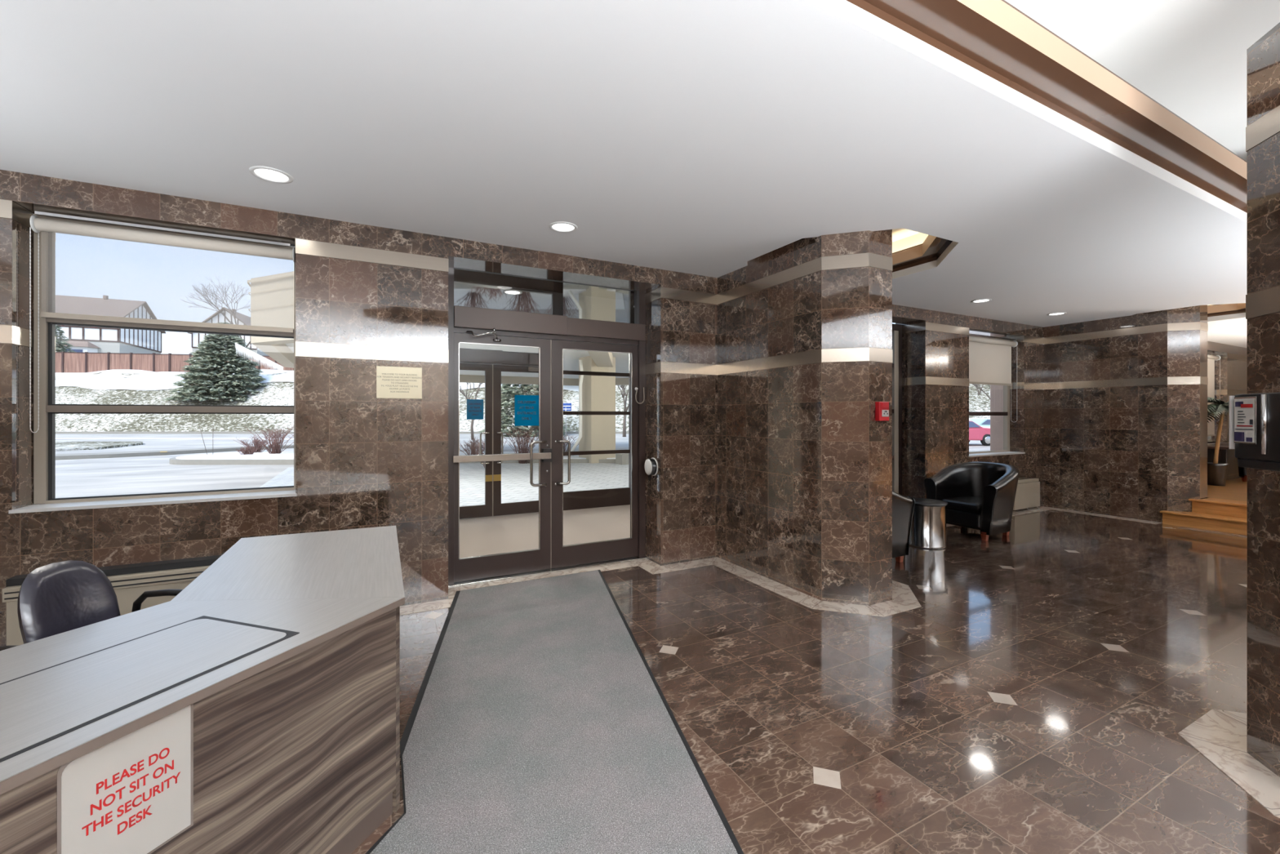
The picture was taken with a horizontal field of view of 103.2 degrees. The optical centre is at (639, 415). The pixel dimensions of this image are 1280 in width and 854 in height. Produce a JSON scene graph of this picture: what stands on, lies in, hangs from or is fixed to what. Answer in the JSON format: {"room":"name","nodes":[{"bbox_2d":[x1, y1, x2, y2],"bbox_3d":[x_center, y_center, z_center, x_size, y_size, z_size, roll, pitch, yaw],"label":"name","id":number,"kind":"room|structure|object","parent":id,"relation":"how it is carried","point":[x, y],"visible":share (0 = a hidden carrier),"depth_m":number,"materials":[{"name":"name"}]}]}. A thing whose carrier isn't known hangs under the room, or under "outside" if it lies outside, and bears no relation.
{"room":"lobby","nodes":[
{"label":"lobby","id":0,"kind":"room"},
{"bbox_2d":[0,169,1043,645],"bbox_3d":[0.765,0.020,5.320,12.223,2.800,0.433,0,0,-27],"label":"wall","id":1,"kind":"structure","parent":0,"point":[367,297],"depth_m":3.73,"materials":[{"name":"stone"}]},
{"bbox_2d":[2,555,222,645],"bbox_3d":[-2.916,1.163,3.119,1.320,0.515,0.126,0,0,-27],"label":"heater","id":2,"kind":"object","parent":1,"relation":"attached to","point":[129,582],"depth_m":3.03,"materials":[{"name":"beige metal"}]},
{"bbox_2d":[2,564,210,602],"bbox_3d":[-2.916,0.983,3.120,1.320,0.075,0.124,0,0,-27],"label":"air vent","id":3,"kind":"object","parent":2,"relation":"in","point":[181,575],"depth_m":3.04,"materials":[{"name":"beige metal"}]},
{"bbox_2d":[8,213,297,513],"bbox_3d":[-3.008,-0.327,3.277,1.350,1.757,0.262,0,0,-27],"label":"window","id":4,"kind":"structure","parent":1,"relation":"in","point":[44,500],"depth_m":3.10,"materials":[{"name":"clear glass"}]},
{"bbox_2d":[29,210,295,432],"bbox_3d":[-2.990,-0.543,3.267,1.277,1.289,0.100,0,0,-27],"label":"roller blind","id":5,"kind":"object","parent":4,"relation":"attached to","point":[37,224],"visible":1,"depth_m":3.19,"materials":[{"name":"beige fabric"}]},
{"bbox_2d":[376,365,422,399],"bbox_3d":[-1.784,-0.244,3.767,0.306,0.236,0.007,0,0,-27],"label":"wall plaque","id":6,"kind":"object","parent":1,"relation":"attached to","point":[392,382],"visible":1,"depth_m":3.76,"materials":[{"name":"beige metal"}]},
{"bbox_2d":[452,328,552,582],"bbox_3d":[-1.175,0.333,4.402,0.854,2.135,0.184,0,0,-27],"label":"door","id":7,"kind":"structure","parent":1,"relation":"in","point":[469,568],"depth_m":4.48,"materials":[{"name":"brown metal"}]},
{"bbox_2d":[514,395,538,426],"bbox_3d":[-1.015,-0.045,4.550,0.218,0.275,0.002,0,0,-27],"label":"paper sign","id":8,"kind":"object","parent":7,"relation":"attached to","point":[526,406],"visible":1,"depth_m":4.55,"materials":[{"name":"blue paper"}]},
{"bbox_2d":[448,266,647,587],"bbox_3d":[-0.808,0.020,4.677,1.887,2.800,0.180,0,0,-27],"label":"trim","id":9,"kind":"structure","parent":1,"relation":"attached to","point":[461,319],"depth_m":4.55,"materials":[{"name":"brown metal"}]},
{"bbox_2d":[551,339,638,568],"bbox_3d":[-0.409,0.352,4.827,0.896,2.095,0.127,0,0,-27],"label":"door","id":10,"kind":"structure","parent":1,"relation":"in","point":[562,555],"depth_m":4.74,"materials":[{"name":"brown metal"}]},
{"bbox_2d":[635,386,644,404],"bbox_3d":[-0.006,-0.198,5.031,0.100,0.166,0.038,0,0,-27],"label":"cord","id":11,"kind":"object","parent":1,"relation":"attached to","point":[636,388],"visible":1,"depth_m":5.02,"materials":[{"name":"white plastic"}]},
{"bbox_2d":[644,457,657,475],"bbox_3d":[0.101,0.495,4.896,0.068,0.176,0.176,0,0,-27],"label":"button","id":12,"kind":"object","parent":1,"relation":"attached to","point":[651,466],"visible":1,"depth_m":4.85,"materials":[{"name":"white plastic"}]},
{"bbox_2d":[400,556,921,616],"bbox_3d":[-0.944,1.419,3.371,7.400,0.003,2.060,0,0,-27],"label":"floor border","id":13,"kind":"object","parent":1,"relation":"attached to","point":[904,599],"depth_m":4.13,"materials":[{"name":"beige stone"}]},
{"bbox_2d":[892,323,902,495],"bbox_3d":[2.697,0.095,6.469,1.907,2.650,0.072,0,0,-27],"label":"window","id":14,"kind":"structure","parent":1,"relation":"in","point":[896,328],"depth_m":6.82,"materials":[{"name":"brown metal"}]},
{"bbox_2d":[968,334,1025,457],"bbox_3d":[5.077,-0.312,7.540,1.420,1.775,0.460,0,0,-27],"label":"window","id":15,"kind":"structure","parent":1,"relation":"in","point":[999,413],"depth_m":7.85,"materials":[{"name":"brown metal"}]},
{"bbox_2d":[968,333,1017,422],"bbox_3d":[5.121,-0.525,7.430,1.317,1.254,0.100,0,0,-27],"label":"roller blind","id":16,"kind":"object","parent":15,"relation":"attached to","point":[989,359],"visible":0.94,"depth_m":7.48,"materials":[{"name":"beige fabric"}]},
{"bbox_2d":[1013,478,1039,510],"bbox_3d":[5.738,1.185,7.556,0.690,0.460,0.135,0,0,-27],"label":"heater","id":17,"kind":"object","parent":1,"relation":"attached to","point":[1028,491],"visible":0.73,"depth_m":7.53,"materials":[{"name":"beige metal"}]},
{"bbox_2d":[1017,478,1039,483],"bbox_3d":[5.734,0.975,7.563,0.670,0.040,0.060,0,0,-27],"label":"grille","id":18,"kind":"object","parent":17,"relation":"attached to","point":[1030,480],"depth_m":7.57,"materials":[{"name":"beige metal"}]},
{"bbox_2d":[946,506,1161,526],"bbox_3d":[5.311,1.419,6.654,2.913,0.003,1.350,0,0,-27],"label":"trim","id":19,"kind":"structure","parent":1,"relation":"attached to","point":[1042,508],"depth_m":7.37,"materials":[{"name":"beige stone"}]},
{"bbox_2d":[453,268,717,323],"bbox_3d":[-0.858,-1.377,6.270,3.800,0.045,2.740,0,0,-27],"label":"transom window","id":20,"kind":"structure","parent":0,"point":[471,288],"depth_m":5.79,"materials":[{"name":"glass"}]},
{"bbox_2d":[502,289,522,294],"bbox_3d":[-1.401,-1.352,5.576,0.208,0.006,0.208,0,0,-27],"label":"recessed light","id":21,"kind":"object","parent":20,"relation":"in","point":[506,291],"visible":1,"depth_m":5.57,"materials":[{"name":"white plastic"}]},
{"bbox_2d":[0,0,1247,347],"bbox_3d":[7.494,-1.380,2.919,22.400,0.001,10.750,0,0,-27],"label":"ceiling","id":22,"kind":"structure","parent":0,"point":[709,138],"depth_m":2.53,"materials":[{"name":"paint"}]},
{"bbox_2d":[248,165,293,183],"bbox_3d":[-2.111,-1.377,2.908,0.208,0.006,0.208,0,0,-27],"label":"recessed light","id":23,"kind":"object","parent":22,"relation":"in","point":[266,173],"visible":1,"depth_m":2.90,"materials":[{"name":"white plastic"}]},
{"bbox_2d":[548,221,577,232],"bbox_3d":[-0.562,-1.377,3.713,0.208,0.006,0.208,0,0,-27],"label":"recessed light","id":24,"kind":"object","parent":22,"relation":"in","point":[560,226],"visible":1,"depth_m":3.71,"materials":[{"name":"white plastic"}]},
{"bbox_2d":[971,298,991,302],"bbox_3d":[4.099,-1.377,6.094,0.208,0.006,0.208,0,0,-27],"label":"recessed light","id":25,"kind":"object","parent":22,"relation":"in","point":[980,300],"visible":1,"depth_m":6.10,"materials":[{"name":"white plastic"}]},
{"bbox_2d":[1046,311,1066,315],"bbox_3d":[5.648,-1.377,6.878,0.208,0.006,0.208,0,0,-27],"label":"recessed light","id":26,"kind":"object","parent":22,"relation":"in","point":[1060,313],"visible":1,"depth_m":6.88,"materials":[{"name":"white plastic"}]},
{"bbox_2d":[717,229,892,605],"bbox_3d":[1.461,-0.060,4.545,0.736,2.960,1.590,0,0,-27],"label":"pillar","id":27,"kind":"structure","parent":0,"point":[805,327],"depth_m":4.00,"materials":[{"name":"stone"}]},
{"bbox_2d":[875,401,888,421],"bbox_3d":[1.824,-0.032,3.815,0.110,0.144,0.048,0,0,-27],"label":"fire alarm","id":28,"kind":"object","parent":27,"relation":"attached to","point":[882,408],"visible":1,"depth_m":3.79,"materials":[{"name":"red plastic"}]},
{"bbox_2d":[351,504,1279,853],"bbox_3d":[2.461,1.495,1.994,12.800,0.150,13.700,0,0,-27],"label":"floor","id":29,"kind":"structure","parent":0,"point":[1044,682],"depth_m":2.65,"materials":[{"name":"stone"}]},
{"bbox_2d":[0,560,182,650],"bbox_3d":[-1.752,0.966,1.746,0.613,0.908,0.554,0,0,3],"label":"office chair","id":30,"kind":"object","parent":29,"relation":"on","point":[54,598],"visible":0.2,"depth_m":1.75,"materials":[{"name":"black leather"}]},
{"bbox_2d":[0,525,404,853],"bbox_3d":[-1.571,1.036,1.191,1.345,0.767,3.669,0,0,4],"label":"reception desk","id":31,"kind":"object","parent":29,"relation":"on","point":[285,650],"visible":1,"depth_m":1.45,"materials":[{"name":"grey laminate"}]},
{"bbox_2d":[57,703,193,853],"bbox_3d":[-1.100,0.828,1.099,0.002,0.296,0.232,0,0,18],"label":"notice","id":32,"kind":"object","parent":31,"relation":"attached to","point":[133,793],"visible":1,"depth_m":1.10,"materials":[{"name":"white plastic"}]},
{"bbox_2d":[459,347,630,510],"bbox_3d":[-1.425,0.020,7.429,3.650,2.800,0.140,0,0,-27],"label":"trim","id":33,"kind":"structure","parent":29,"relation":"on","point":[577,500],"depth_m":7.71,"materials":[{"name":"brown metal"}]},
{"bbox_2d":[459,363,492,519],"bbox_3d":[-2.435,0.347,6.901,0.840,2.125,0.127,0,0,-27],"label":"door","id":34,"kind":"structure","parent":33,"relation":"attached to","point":[480,510],"depth_m":7.08,"materials":[{"name":"brown metal"}]},
{"bbox_2d":[466,399,483,419],"bbox_3d":[-2.272,-0.085,6.996,0.222,0.276,0.002,0,0,-27],"label":"paper sign","id":35,"kind":"object","parent":34,"relation":"attached to","point":[474,406],"visible":1,"depth_m":7.00,"materials":[{"name":"blue paper"}]},
{"bbox_2d":[492,364,538,515],"bbox_3d":[-1.673,0.347,7.292,0.868,2.125,0.127,0,0,-27],"label":"door","id":36,"kind":"structure","parent":33,"relation":"attached to","point":[499,508],"depth_m":7.15,"materials":[{"name":"brown metal"}]},
{"bbox_2d":[365,569,743,853],"bbox_3d":[-0.492,1.414,2.518,1.212,0.010,4.108,0,0,-13],"label":"entrance mat","id":37,"kind":"object","parent":29,"relation":"on","point":[539,722],"visible":0.93,"depth_m":2.19,"materials":[{"name":"grey carpet"}]},
{"bbox_2d":[892,490,915,562],"bbox_3d":[2.079,1.004,5.024,0.791,0.833,0.844,0,0,-27],"label":"armchair","id":38,"kind":"object","parent":29,"relation":"on","point":[903,507],"visible":0.16,"depth_m":4.80,"materials":[{"name":"black leather"}]},
{"bbox_2d":[909,497,947,549],"bbox_3d":[3.139,1.180,5.579,0.424,0.476,0.424,0,0,-27],"label":"table","id":39,"kind":"object","parent":29,"relation":"on","point":[928,527],"visible":0.8,"depth_m":5.41,"materials":[{"name":"silver metal"}]},
{"bbox_2d":[924,462,1018,541],"bbox_3d":[4.109,1.004,6.178,0.791,0.833,0.844,0,0,-27],"label":"armchair","id":40,"kind":"object","parent":29,"relation":"on","point":[979,495],"visible":0.9,"depth_m":6.05,"materials":[{"name":"black leather"}]},
{"bbox_2d":[941,495,982,513],"bbox_3d":[4.019,1.073,6.132,0.570,0.115,0.476,0,0,-27],"label":"seat cushion","id":41,"kind":"object","parent":40,"relation":"on","point":[958,504],"depth_m":6.03,"materials":[{"name":"black leather"}]},
{"bbox_2d":[1160,497,1246,535],"bbox_3d":[8.182,1.250,4.655,0.610,0.340,4.810,0,0,-27],"label":"steps","id":42,"kind":"structure","parent":29,"relation":"on","point":[1229,516],"depth_m":6.34,"materials":[{"name":"brown wood"}]},
{"bbox_2d":[1177,708,1279,817],"bbox_3d":[3.341,1.419,0.882,1.100,0.003,3.318,0,0,-27],"label":"floor border","id":43,"kind":"structure","parent":29,"relation":"on","point":[1220,735],"depth_m":2.13,"materials":[{"name":"beige stone"}]},
{"bbox_2d":[746,228,958,279],"bbox_3d":[1.856,-1.570,4.640,1.720,0.380,1.720,0,0,-27],"label":"ceiling","id":44,"kind":"structure","parent":0,"point":[913,251],"depth_m":4.85,"materials":[{"name":"beige paint"}]},
{"bbox_2d":[990,384,991,450],"bbox_3d":[6.229,-0.180,8.604,0.300,3.600,0.380,0,0,-27],"label":"brick pier","id":45,"kind":"object","parent":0,"point":[990,384],"depth_m":8.70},
{"bbox_2d":[808,0,1279,222],"bbox_3d":[2.296,-1.640,1.822,6.590,0.520,1.785,0,0,-27],"label":"ceiling","id":46,"kind":"structure","parent":0,"point":[1159,86],"depth_m":2.46,"materials":[{"name":"white paint"}]},
{"bbox_2d":[1043,305,1208,522],"bbox_3d":[6.997,-0.060,7.359,0.736,2.960,1.640,0,0,-27],"label":"wall","id":47,"kind":"structure","parent":0,"point":[1125,398],"depth_m":7.02,"materials":[{"name":"stone"}]},
{"bbox_2d":[1177,526,1246,537],"bbox_3d":[7.913,1.419,4.399,0.158,0.003,4.600,0,0,-27],"label":"trim","id":48,"kind":"structure","parent":47,"relation":"attached to","point":[1182,527],"depth_m":6.18,"materials":[{"name":"beige stone"}]},
{"bbox_2d":[1207,462,1229,485],"bbox_3d":[8.938,0.910,7.881,0.280,0.340,0.280,0,0,-27],"label":"pot","id":49,"kind":"object","parent":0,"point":[1217,472],"depth_m":7.79,"materials":[{"name":"black plastic"}]},
{"bbox_2d":[1207,302,1245,321],"bbox_3d":[7.623,-1.570,7.004,1.720,0.380,1.540,0,0,-27],"label":"ceiling","id":50,"kind":"structure","parent":0,"point":[1225,311],"depth_m":7.25,"materials":[{"name":"brown paint"}]},
{"bbox_2d":[1207,341,1246,443],"bbox_3d":[11.162,0.020,9.954,9.053,2.800,0.403,0,0,-27],"label":"wall","id":51,"kind":"structure","parent":0,"point":[1233,358],"depth_m":9.95,"materials":[{"name":"paint"}]},
{"bbox_2d":[1207,354,1226,444],"bbox_3d":[10.753,-0.335,9.644,1.380,1.750,0.260,0,0,-27],"label":"window","id":52,"kind":"structure","parent":51,"relation":"in","point":[1210,438],"depth_m":9.98,"materials":[{"name":"clear glass"}]},
{"bbox_2d":[1207,352,1221,435],"bbox_3d":[10.742,-0.396,9.650,1.287,1.592,0.100,0,0,-27],"label":"roller blind","id":53,"kind":"object","parent":52,"relation":"attached to","point":[1211,358],"visible":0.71,"depth_m":9.88,"materials":[{"name":"beige fabric"}]},
{"bbox_2d":[1207,477,1246,501],"bbox_3d":[13.464,1.101,5.427,9.488,0.039,9.760,0,0,-27],"label":"floor","id":54,"kind":"structure","parent":0,"point":[1235,489],"depth_m":7.26,"materials":[{"name":"brown wood"}]},
{"bbox_2d":[1207,396,1229,485],"bbox_3d":[9.131,0.392,7.947,1.114,1.377,1.090,0,0,27],"label":"potted palm","id":55,"kind":"object","parent":54,"relation":"on","point":[1217,472],"visible":0.43,"depth_m":7.84,"materials":[{"name":"brown plant"}]},
{"bbox_2d":[1207,442,1241,479],"bbox_3d":[10.571,0.800,9.079,2.260,0.560,0.500,0,0,-27],"label":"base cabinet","id":56,"kind":"object","parent":54,"relation":"on","point":[1227,455],"visible":0.21,"depth_m":8.51,"materials":[{"name":"brown wood"}]},
{"bbox_2d":[1237,457,1246,481],"bbox_3d":[10.145,0.663,7.916,0.791,0.833,0.844,0,0,18],"label":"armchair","id":57,"kind":"object","parent":54,"relation":"on","point":[1242,470],"visible":0.09,"depth_m":8.30,"materials":[{"name":"black leather"}]},
{"bbox_2d":[1245,22,1279,777],"bbox_3d":[3.383,-0.060,0.800,0.736,2.960,3.139,0,0,-27],"label":"wall pillar","id":58,"kind":"structure","parent":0,"point":[1263,57],"depth_m":2.06,"materials":[{"name":"stone"}]},
{"bbox_2d":[1229,391,1279,471],"bbox_3d":[2.390,0.060,1.854,0.136,0.290,0.378,0,0,18],"label":"intercom box","id":59,"kind":"object","parent":58,"relation":"attached to","point":[1254,418],"visible":1,"depth_m":1.94,"materials":[{"name":"black plastic"}]},
{"bbox_2d":[1234,431,1244,441],"bbox_3d":[2.370,0.083,2.007,0.001,0.036,0.047,0,0,18],"label":"picture","id":60,"kind":"object","parent":59,"relation":"attached to","point":[1238,436],"depth_m":2.00},
{"bbox_2d":[1245,437,1252,441],"bbox_3d":[2.356,0.093,1.962,0.001,0.016,0.027,0,0,18],"label":"picture","id":61,"kind":"object","parent":59,"relation":"attached to","point":[1247,439],"depth_m":1.96,"materials":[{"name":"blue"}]},
{"bbox_2d":[1238,458,1279,471],"bbox_3d":[2.386,0.189,1.846,0.100,0.033,0.360,0,0,18],"label":"tray","id":62,"kind":"object","parent":59,"relation":"on","point":[1273,464],"depth_m":1.93,"materials":[{"name":"black plastic"}]},
{"label":"outside","id":63,"kind":"structure","parent":0,"visible":0},
{"bbox_2d":[55,369,990,431],"bbox_3d":[20.000,-5.321,77.200,261.265,13.522,177.086,0,0,-27],"label":"hill","id":64,"kind":"structure","parent":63,"point":[276,393],"depth_m":46.48,"materials":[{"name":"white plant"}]},
{"bbox_2d":[55,324,75,351],"bbox_3d":[-67.832,-8.525,58.154,6.211,6.926,6.346,0,0,-27],"label":"spruce tree","id":65,"kind":"object","parent":64,"relation":"on","point":[61,348],"visible":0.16,"depth_m":58.62,"materials":[{"name":"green plant"}]},
{"bbox_2d":[54,294,165,353],"bbox_3d":[-80.229,-10.405,71.127,16.400,13.650,14.250,0,0,-24],"label":"house","id":66,"kind":"structure","parent":64,"relation":"on","point":[85,339],"depth_m":69.81,"materials":[{"name":"grey"}]},
{"bbox_2d":[102,295,108,299],"bbox_3d":[-76.788,-16.855,72.924,0.553,0.750,0.553,0,0,-24],"label":"roof vent","id":67,"kind":"object","parent":66,"relation":"attached to","point":[104,297],"depth_m":72.74,"materials":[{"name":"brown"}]},
{"bbox_2d":[163,321,268,401],"bbox_3d":[-41.542,-5.297,50.509,8.974,8.097,8.806,0,0,43],"label":"spruce tree","id":68,"kind":"object","parent":64,"relation":"on","point":[202,375],"visible":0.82,"depth_m":48.69,"materials":[{"name":"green plant"}]},
{"bbox_2d":[181,280,250,346],"bbox_3d":[-58.189,-12.782,74.110,13.289,14.414,11.843,0,0,-27],"label":"bare tree","id":69,"kind":"object","parent":64,"relation":"on","point":[195,288],"visible":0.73,"depth_m":71.85,"materials":[{"name":"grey plant"}]},
{"bbox_2d":[187,306,268,355],"bbox_3d":[-73.316,-11.505,93.374,11.250,14.850,13.900,0,0,-14],"label":"house","id":70,"kind":"structure","parent":64,"relation":"on","point":[241,319],"depth_m":87.22,"materials":[{"name":"grey"}]},
{"bbox_2d":[974,384,983,395],"bbox_3d":[33.837,-3.284,49.837,5.061,7.442,6.143,0,0,36],"label":"bare tree","id":71,"kind":"object","parent":64,"relation":"on","point":[975,384],"visible":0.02,"depth_m":49.87,"materials":[{"name":"grey plant"}]},
{"bbox_2d":[972,383,990,399],"bbox_3d":[30.116,-2.395,44.096,4.938,5.631,4.344,0,0,-27],"label":"bare tree","id":72,"kind":"object","parent":64,"relation":"on","point":[980,387],"visible":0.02,"depth_m":44.06,"materials":[{"name":"grey plant"}]},
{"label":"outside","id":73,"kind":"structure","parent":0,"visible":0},
{"bbox_2d":[259,462,628,506],"bbox_3d":[-0.685,1.560,14.036,16.400,0.040,10.800,0,0,-27],"label":"sidewalk","id":74,"kind":"structure","parent":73,"point":[516,486],"depth_m":12.19,"materials":[{"name":"white snow"}]},
{"bbox_2d":[235,271,628,463],"bbox_3d":[-2.331,-0.685,17.406,17.371,4.610,18.020,0,0,-27],"label":"entrance canopy","id":75,"kind":"object","parent":74,"relation":"on","point":[272,296],"visible":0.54,"depth_m":16.17,"materials":[{"name":"beige paint"}]},
{"bbox_2d":[459,435,484,454],"bbox_3d":[-5.582,1.102,16.976,1.047,0.911,1.236,0,0,18],"label":"bare shrub","id":76,"kind":"object","parent":74,"relation":"on","point":[472,451],"visible":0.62,"depth_m":16.86,"materials":[{"name":"brown plant"}]},
{"bbox_2d":[470,438,506,467],"bbox_3d":[-4.321,1.051,14.492,0.993,1.011,0.990,0,0,-27],"label":"bare shrub","id":77,"kind":"object","parent":74,"relation":"on","point":[473,438],"visible":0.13,"depth_m":14.43,"materials":[{"name":"brown plant"}]},
{"bbox_2d":[615,453,628,464],"bbox_3d":[0.089,1.395,16.500,1.800,0.350,0.400,0,0,-33],"label":"concrete block","id":78,"kind":"object","parent":74,"relation":"on","point":[620,459],"visible":0.14,"depth_m":15.95,"materials":[{"name":"beige concrete"}]},
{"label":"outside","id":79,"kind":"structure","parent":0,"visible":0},
{"bbox_2d":[55,433,990,497],"bbox_3d":[7.109,1.580,10.649,177.947,0.001,148.028,0,0,-27],"label":"road","id":80,"kind":"structure","parent":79,"point":[79,477],"depth_m":15.22,"materials":[{"name":"white snow"}]},
{"bbox_2d":[55,437,293,439],"bbox_3d":[-27.949,1.564,34.246,26.091,0.028,0.993,0,0,2],"label":"snow","id":81,"kind":"object","parent":80,"relation":"on","point":[55,437],"visible":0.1,"depth_m":34.14,"materials":[{"name":"white snow"}]},
{"bbox_2d":[55,444,293,460],"bbox_3d":[-17.502,1.510,23.136,13.843,0.140,3.659,0,0,-41],"label":"kerb","id":82,"kind":"object","parent":80,"relation":"on","point":[140,453],"visible":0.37,"depth_m":19.96,"materials":[{"name":"concrete"}]},
{"bbox_2d":[55,431,628,433],"bbox_3d":[-7.500,1.490,44.100,156.055,0.180,80.622,0,0,-27],"label":"kerb","id":83,"kind":"object","parent":80,"relation":"on","point":[55,432],"depth_m":43.70,"materials":[{"name":"concrete"}]},
{"bbox_2d":[169,457,615,464],"bbox_3d":[-8.263,1.500,18.000,15.350,0.160,3.500,0,0,0],"label":"traffic island","id":84,"kind":"object","parent":80,"relation":"on","point":[173,460],"visible":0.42,"depth_m":16.29,"materials":[{"name":"snow"}]},
{"bbox_2d":[175,451,622,459],"bbox_3d":[-8.195,1.405,18.000,15.215,0.030,3.150,0,0,0],"label":"snow","id":85,"kind":"object","parent":84,"relation":"on","point":[264,455],"visible":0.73,"depth_m":17.10,"materials":[{"name":"white snow"}]},
{"bbox_2d":[235,446,260,454],"bbox_3d":[-14.061,1.253,18.216,0.711,0.353,0.729,0,0,-27],"label":"bare shrub","id":86,"kind":"object","parent":85,"relation":"on","point":[247,451],"visible":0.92,"depth_m":18.11,"materials":[{"name":"brown plant"}]},
{"bbox_2d":[235,436,273,452],"bbox_3d":[-14.567,1.075,19.229,1.445,0.709,1.264,0,0,-27],"label":"bare shrub","id":87,"kind":"object","parent":85,"relation":"on","point":[257,445],"visible":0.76,"depth_m":19.12,"materials":[{"name":"brown plant"}]},
{"bbox_2d":[244,424,293,453],"bbox_3d":[-13.313,0.831,18.646,1.943,1.194,1.578,0,0,22],"label":"bare shrub","id":88,"kind":"object","parent":85,"relation":"on","point":[275,446],"visible":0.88,"depth_m":18.50,"materials":[{"name":"brown plant"}]},
{"bbox_2d":[503,426,538,463],"bbox_3d":[-3.821,0.875,16.420,1.307,1.362,1.275,0,0,8],"label":"bare shrub","id":89,"kind":"object","parent":85,"relation":"on","point":[523,450],"visible":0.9,"depth_m":16.35,"materials":[{"name":"brown plant"}]},
{"bbox_2d":[563,431,578,451],"bbox_3d":[-2.672,1.020,17.573,1.366,1.074,0.987,0,0,25],"label":"bare shrub","id":90,"kind":"object","parent":85,"relation":"on","point":[564,443],"visible":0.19,"depth_m":17.60,"materials":[{"name":"brown plant"}]},
{"bbox_2d":[459,382,483,439],"bbox_3d":[-11.117,-1.182,31.997,3.413,5.418,4.692,0,0,-8],"label":"bare tree","id":91,"kind":"object","parent":80,"relation":"on","point":[480,384],"visible":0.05,"depth_m":31.92,"materials":[{"name":"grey plant"}]},
{"bbox_2d":[477,383,570,437],"bbox_3d":[-9.194,-2.415,39.904,7.493,9.228,7.981,0,0,-27],"label":"spruce tree","id":92,"kind":"object","parent":80,"relation":"on","point":[506,388],"visible":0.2,"depth_m":38.38,"materials":[{"name":"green plant"}]},
{"bbox_2d":[563,403,571,439],"bbox_3d":[-4.380,0.420,30.000,0.640,2.300,0.057,0,0,-1],"label":"street sign","id":93,"kind":"object","parent":80,"relation":"on","point":[566,406],"visible":0.65,"depth_m":29.98,"materials":[{"name":"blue metal"}]},
{"bbox_2d":[617,385,628,436],"bbox_3d":[-0.742,-1.228,35.798,3.512,5.508,5.072,0,0,-27],"label":"bare tree","id":94,"kind":"object","parent":80,"relation":"on","point":[625,409],"visible":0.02,"depth_m":35.93,"materials":[{"name":"grey plant"}]},
{"bbox_2d":[968,418,990,445],"bbox_3d":[16.635,0.880,27.007,4.605,1.400,1.790,0,0,-7],"label":"parked car","id":95,"kind":"object","parent":80,"relation":"on","point":[976,432],"visible":0.22,"depth_m":26.30,"materials":[{"name":"red paint"}]},
{"bbox_2d":[968,417,990,426],"bbox_3d":[24.207,0.880,36.017,4.605,1.400,1.790,0,0,-17],"label":"parked car","id":96,"kind":"object","parent":80,"relation":"on","point":[980,421],"visible":0.02,"depth_m":35.22,"materials":[{"name":"white paint"}]},
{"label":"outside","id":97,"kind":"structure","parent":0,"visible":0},
{"bbox_2d":[55,368,619,391],"bbox_3d":[-33.760,-3.769,54.085,80.958,2.826,44.701,0,0,-27],"label":"snow bank","id":98,"kind":"object","parent":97,"point":[108,379],"visible":0.22,"depth_m":52.36,"materials":[{"name":"white snow"}]},
{"bbox_2d":[55,351,293,373],"bbox_3d":[-51.891,-5.604,56.901,29.209,2.848,0.339,0,0,-10],"label":"wooden fence","id":99,"kind":"object","parent":98,"relation":"on","point":[65,362],"visible":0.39,"depth_m":56.00,"materials":[{"name":"brown wood"}]},
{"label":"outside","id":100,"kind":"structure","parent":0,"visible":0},
{"bbox_2d":[55,440,142,451],"bbox_3d":[-28.490,1.530,26.330,14.052,0.100,4.278,0,0,38],"label":"verge","id":101,"kind":"structure","parent":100,"point":[60,445],"depth_m":25.76,"materials":[{"name":"white snow"}]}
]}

